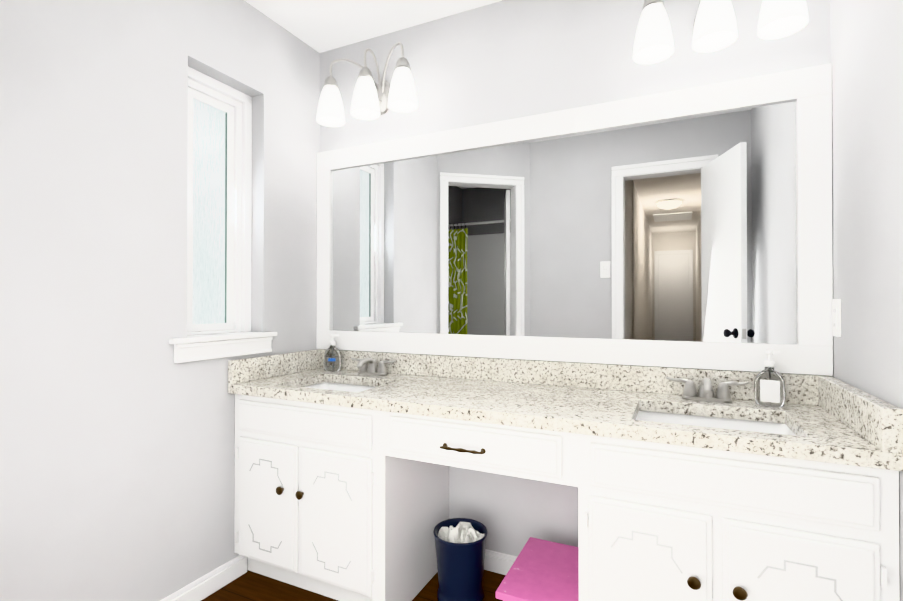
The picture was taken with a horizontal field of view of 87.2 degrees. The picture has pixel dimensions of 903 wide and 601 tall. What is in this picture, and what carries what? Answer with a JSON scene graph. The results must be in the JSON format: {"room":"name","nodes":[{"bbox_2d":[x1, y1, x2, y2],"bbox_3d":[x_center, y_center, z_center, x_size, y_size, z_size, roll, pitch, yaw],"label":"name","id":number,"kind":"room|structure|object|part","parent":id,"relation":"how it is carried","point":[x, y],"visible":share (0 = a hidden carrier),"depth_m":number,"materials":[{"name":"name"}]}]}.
{"room":"bathroom","nodes":[
{"label":"bathroom","id":0,"kind":"room"},
{"bbox_2d":[0,0,319,600],"bbox_3d":[-1.104,-0.067,1.875,0.160,2.520,1.520,0,0,25],"label":"wall","id":1,"kind":"structure","parent":0,"point":[117,453],"depth_m":1.63,"materials":[{"name":"paint"}]},
{"bbox_2d":[160,555,246,600],"bbox_3d":[-1.100,1.147,1.675,0.014,0.088,0.915,0,0,25],"label":"baseboard","id":2,"kind":"structure","parent":1,"relation":"attached to","point":[211,582],"depth_m":1.93,"materials":[{"name":"white paint"}]},
{"bbox_2d":[187,66,251,334],"bbox_3d":[-1.053,-0.406,2.068,0.081,1.099,0.375,0,0,25],"label":"window","id":3,"kind":"structure","parent":1,"relation":"in","point":[219,199],"depth_m":2.11,"materials":[{"name":"white glass"}]},
{"bbox_3d":[-1.062,-0.375,2.071,0.006,0.957,0.172,0,0,25],"label":"glass","id":4,"kind":"part","parent":3,"relation":"part of","materials":[{"name":"glass"}]},
{"bbox_2d":[169,332,276,343],"bbox_3d":[-1.008,0.155,2.034,0.185,0.021,0.512,0,0,25],"label":"window sill","id":5,"kind":"structure","parent":1,"relation":"attached to","point":[214,337],"depth_m":1.96,"materials":[{"name":"white paint"}]},
{"bbox_2d":[174,336,272,362],"bbox_3d":[-0.943,0.203,2.003,0.020,0.072,0.472,0,0,25],"label":"trim","id":6,"kind":"structure","parent":1,"relation":"attached to","point":[190,352],"depth_m":1.96,"materials":[{"name":"white paint"}]},
{"bbox_2d":[228,349,319,384],"bbox_3d":[-0.817,0.305,2.251,0.030,0.100,0.548,0,0,25],"label":"backsplash","id":7,"kind":"structure","parent":1,"relation":"attached to","point":[253,368],"depth_m":2.19,"materials":[{"name":"beige stone"}]},
{"bbox_2d":[201,570,505,600],"bbox_3d":[-1.460,1.203,-1.164,3.400,0.060,7.900,0,0,25],"label":"floor","id":8,"kind":"structure","parent":0,"point":[248,585],"depth_m":1.94,"materials":[{"name":"brown wood"}]},
{"bbox_2d":[433,518,487,600],"bbox_3d":[0.036,1.046,1.891,0.217,0.292,0.217,0,0,25],"label":"trash can","id":9,"kind":"object","parent":8,"relation":"on","point":[460,544],"visible":1,"depth_m":1.82,"materials":[{"name":"blue plastic"}]},
{"bbox_2d":[496,537,578,600],"bbox_3d":[0.344,1.066,1.656,0.257,0.250,0.400,0,0,25],"label":"stool","id":10,"kind":"object","parent":8,"relation":"on","point":[542,570],"visible":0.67,"depth_m":1.63,"materials":[{"name":"pink fabric"}]},
{"bbox_2d":[228,389,902,600],"bbox_3d":[0.157,0.792,1.786,2.186,0.800,0.584,0,0,25],"label":"bathroom vanity","id":11,"kind":"object","parent":8,"relation":"on","point":[692,484],"depth_m":1.40,"materials":[{"name":"white paint"}]},
{"bbox_2d":[228,369,902,464],"bbox_3d":[0.161,0.372,1.796,2.186,0.040,0.568,0,0,25],"label":"countertop","id":12,"kind":"structure","parent":11,"relation":"on","point":[566,406],"depth_m":1.58,"materials":[{"name":"beige stone"}]},
{"bbox_2d":[324,334,340,370],"bbox_3d":[-0.601,0.261,2.392,0.079,0.187,0.063,0,0,25],"label":"soap bottle","id":13,"kind":"object","parent":12,"relation":"on","point":[332,358],"visible":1,"depth_m":2.37,"materials":[{"name":"clear plastic"}]},
{"bbox_2d":[304,377,379,392],"bbox_3d":[-0.486,0.460,2.054,0.502,0.157,0.392,0,0,25],"label":"sink","id":14,"kind":"object","parent":12,"relation":"in","point":[325,382],"depth_m":2.23,"materials":[{"name":"white ceramic"}]},
{"bbox_2d":[348,357,395,376],"bbox_3d":[-0.399,0.312,2.239,0.258,0.084,0.144,0,0,25],"label":"faucet","id":15,"kind":"object","parent":12,"relation":"on","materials":[{"name":"silver metal"}]},
{"bbox_2d":[664,373,751,400],"bbox_3d":[0.879,0.308,1.631,0.258,0.084,0.144,0,0,25],"label":"faucet","id":16,"kind":"object","parent":12,"relation":"on","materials":[{"name":"silver metal"}]},
{"bbox_2d":[632,405,803,436],"bbox_3d":[0.792,0.457,1.447,0.502,0.157,0.392,0,0,25],"label":"sink","id":17,"kind":"object","parent":12,"relation":"in","point":[643,412],"depth_m":1.58,"materials":[{"name":"white ceramic"}]},
{"bbox_2d":[754,349,785,406],"bbox_3d":[1.057,0.256,1.575,0.088,0.187,0.053,0,0,25],"label":"soap bottle","id":18,"kind":"object","parent":12,"relation":"on","point":[769,387],"visible":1,"depth_m":1.56,"materials":[{"name":"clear plastic"}]},
{"bbox_2d":[244,0,501,52],"bbox_3d":[-1.460,-1.377,-1.147,3.400,0.060,7.900,0,0,25],"label":"ceiling","id":19,"kind":"structure","parent":0,"point":[320,26],"depth_m":2.20,"materials":[{"name":"paint"}]},
{"bbox_2d":[319,0,829,556],"bbox_3d":[0.291,-0.066,2.120,2.470,2.520,0.120,0,0,25],"label":"wall","id":20,"kind":"structure","parent":0,"point":[501,60],"depth_m":2.04,"materials":[{"name":"paint"}]},
{"bbox_2d":[316,42,417,126],"bbox_3d":[-0.389,-1.038,2.264,0.546,0.327,0.211,0,0,25],"label":"sconce","id":21,"kind":"object","parent":20,"relation":"attached to","point":[372,99],"visible":1,"depth_m":2.21,"materials":[{"name":"white glass"}]},
{"bbox_3d":[-0.590,-0.959,2.318,0.136,0.168,0.136,0,0,25],"label":"lamp shade","id":22,"kind":"part","parent":21,"relation":"part of","materials":[{"name":"white glass"}]},
{"bbox_3d":[-0.405,-0.959,2.230,0.136,0.168,0.136,0,0,25],"label":"lamp shade","id":23,"kind":"part","parent":21,"relation":"part of","materials":[{"name":"white glass"}]},
{"bbox_3d":[-0.220,-0.960,2.142,0.136,0.168,0.136,0,0,25],"label":"lamp shade","id":24,"kind":"part","parent":21,"relation":"part of","materials":[{"name":"white glass"}]},
{"bbox_2d":[484,549,516,574],"bbox_3d":[0.296,1.150,2.036,0.681,0.088,0.014,0,0,25],"label":"baseboard","id":25,"kind":"structure","parent":20,"relation":"attached to","point":[498,562],"depth_m":2.07,"materials":[{"name":"white paint"}]},
{"bbox_2d":[316,63,832,375],"bbox_3d":[0.278,-0.266,2.047,2.186,1.036,0.022,0,0,25],"label":"mirror","id":26,"kind":"object","parent":20,"relation":"attached to","point":[688,228],"visible":1,"depth_m":1.89,"materials":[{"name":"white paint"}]},
{"bbox_2d":[320,349,831,404],"bbox_3d":[0.278,0.304,2.044,2.186,0.100,0.020,0,0,25],"label":"backsplash","id":27,"kind":"structure","parent":20,"relation":"attached to","point":[800,388],"depth_m":1.93,"materials":[{"name":"beige stone"}]},
{"bbox_2d":[633,0,808,63],"bbox_3d":[0.910,-1.042,1.647,0.520,0.327,0.211,0,0,25],"label":"sconce","id":28,"kind":"object","parent":20,"relation":"attached to","point":[714,27],"visible":1,"depth_m":1.60,"materials":[{"name":"white glass"}]},
{"bbox_3d":[0.721,-0.962,1.695,0.136,0.168,0.136,0,0,25],"label":"lamp shade","id":29,"kind":"part","parent":28,"relation":"part of","materials":[{"name":"white glass"}]},
{"bbox_3d":[0.894,-0.963,1.612,0.136,0.168,0.136,0,0,25],"label":"lamp shade","id":30,"kind":"part","parent":28,"relation":"part of","materials":[{"name":"white glass"}]},
{"bbox_3d":[1.067,-0.964,1.530,0.136,0.168,0.136,0,0,25],"label":"lamp shade","id":31,"kind":"part","parent":28,"relation":"part of","materials":[{"name":"white glass"}]},
{"bbox_2d":[830,0,902,600],"bbox_3d":[0.897,-0.075,0.658,0.120,2.520,2.000,0,0,25],"label":"wall","id":32,"kind":"structure","parent":0,"point":[866,49],"depth_m":1.27,"materials":[{"name":"paint"}]},
{"bbox_2d":[832,299,840,336],"bbox_3d":[1.239,0.056,1.528,0.009,0.120,0.074,0,0,25],"label":"electrical outlet","id":33,"kind":"object","parent":32,"relation":"attached to","point":[836,317],"visible":1,"depth_m":1.51,"materials":[{"name":"white plastic"}]},
{"bbox_2d":[816,375,902,452],"bbox_3d":[1.125,0.299,1.327,0.040,0.100,0.548,0,0,25],"label":"backsplash","id":34,"kind":"structure","parent":32,"relation":"attached to","point":[880,422],"depth_m":1.21,"materials":[{"name":"beige stone"}]}
]}

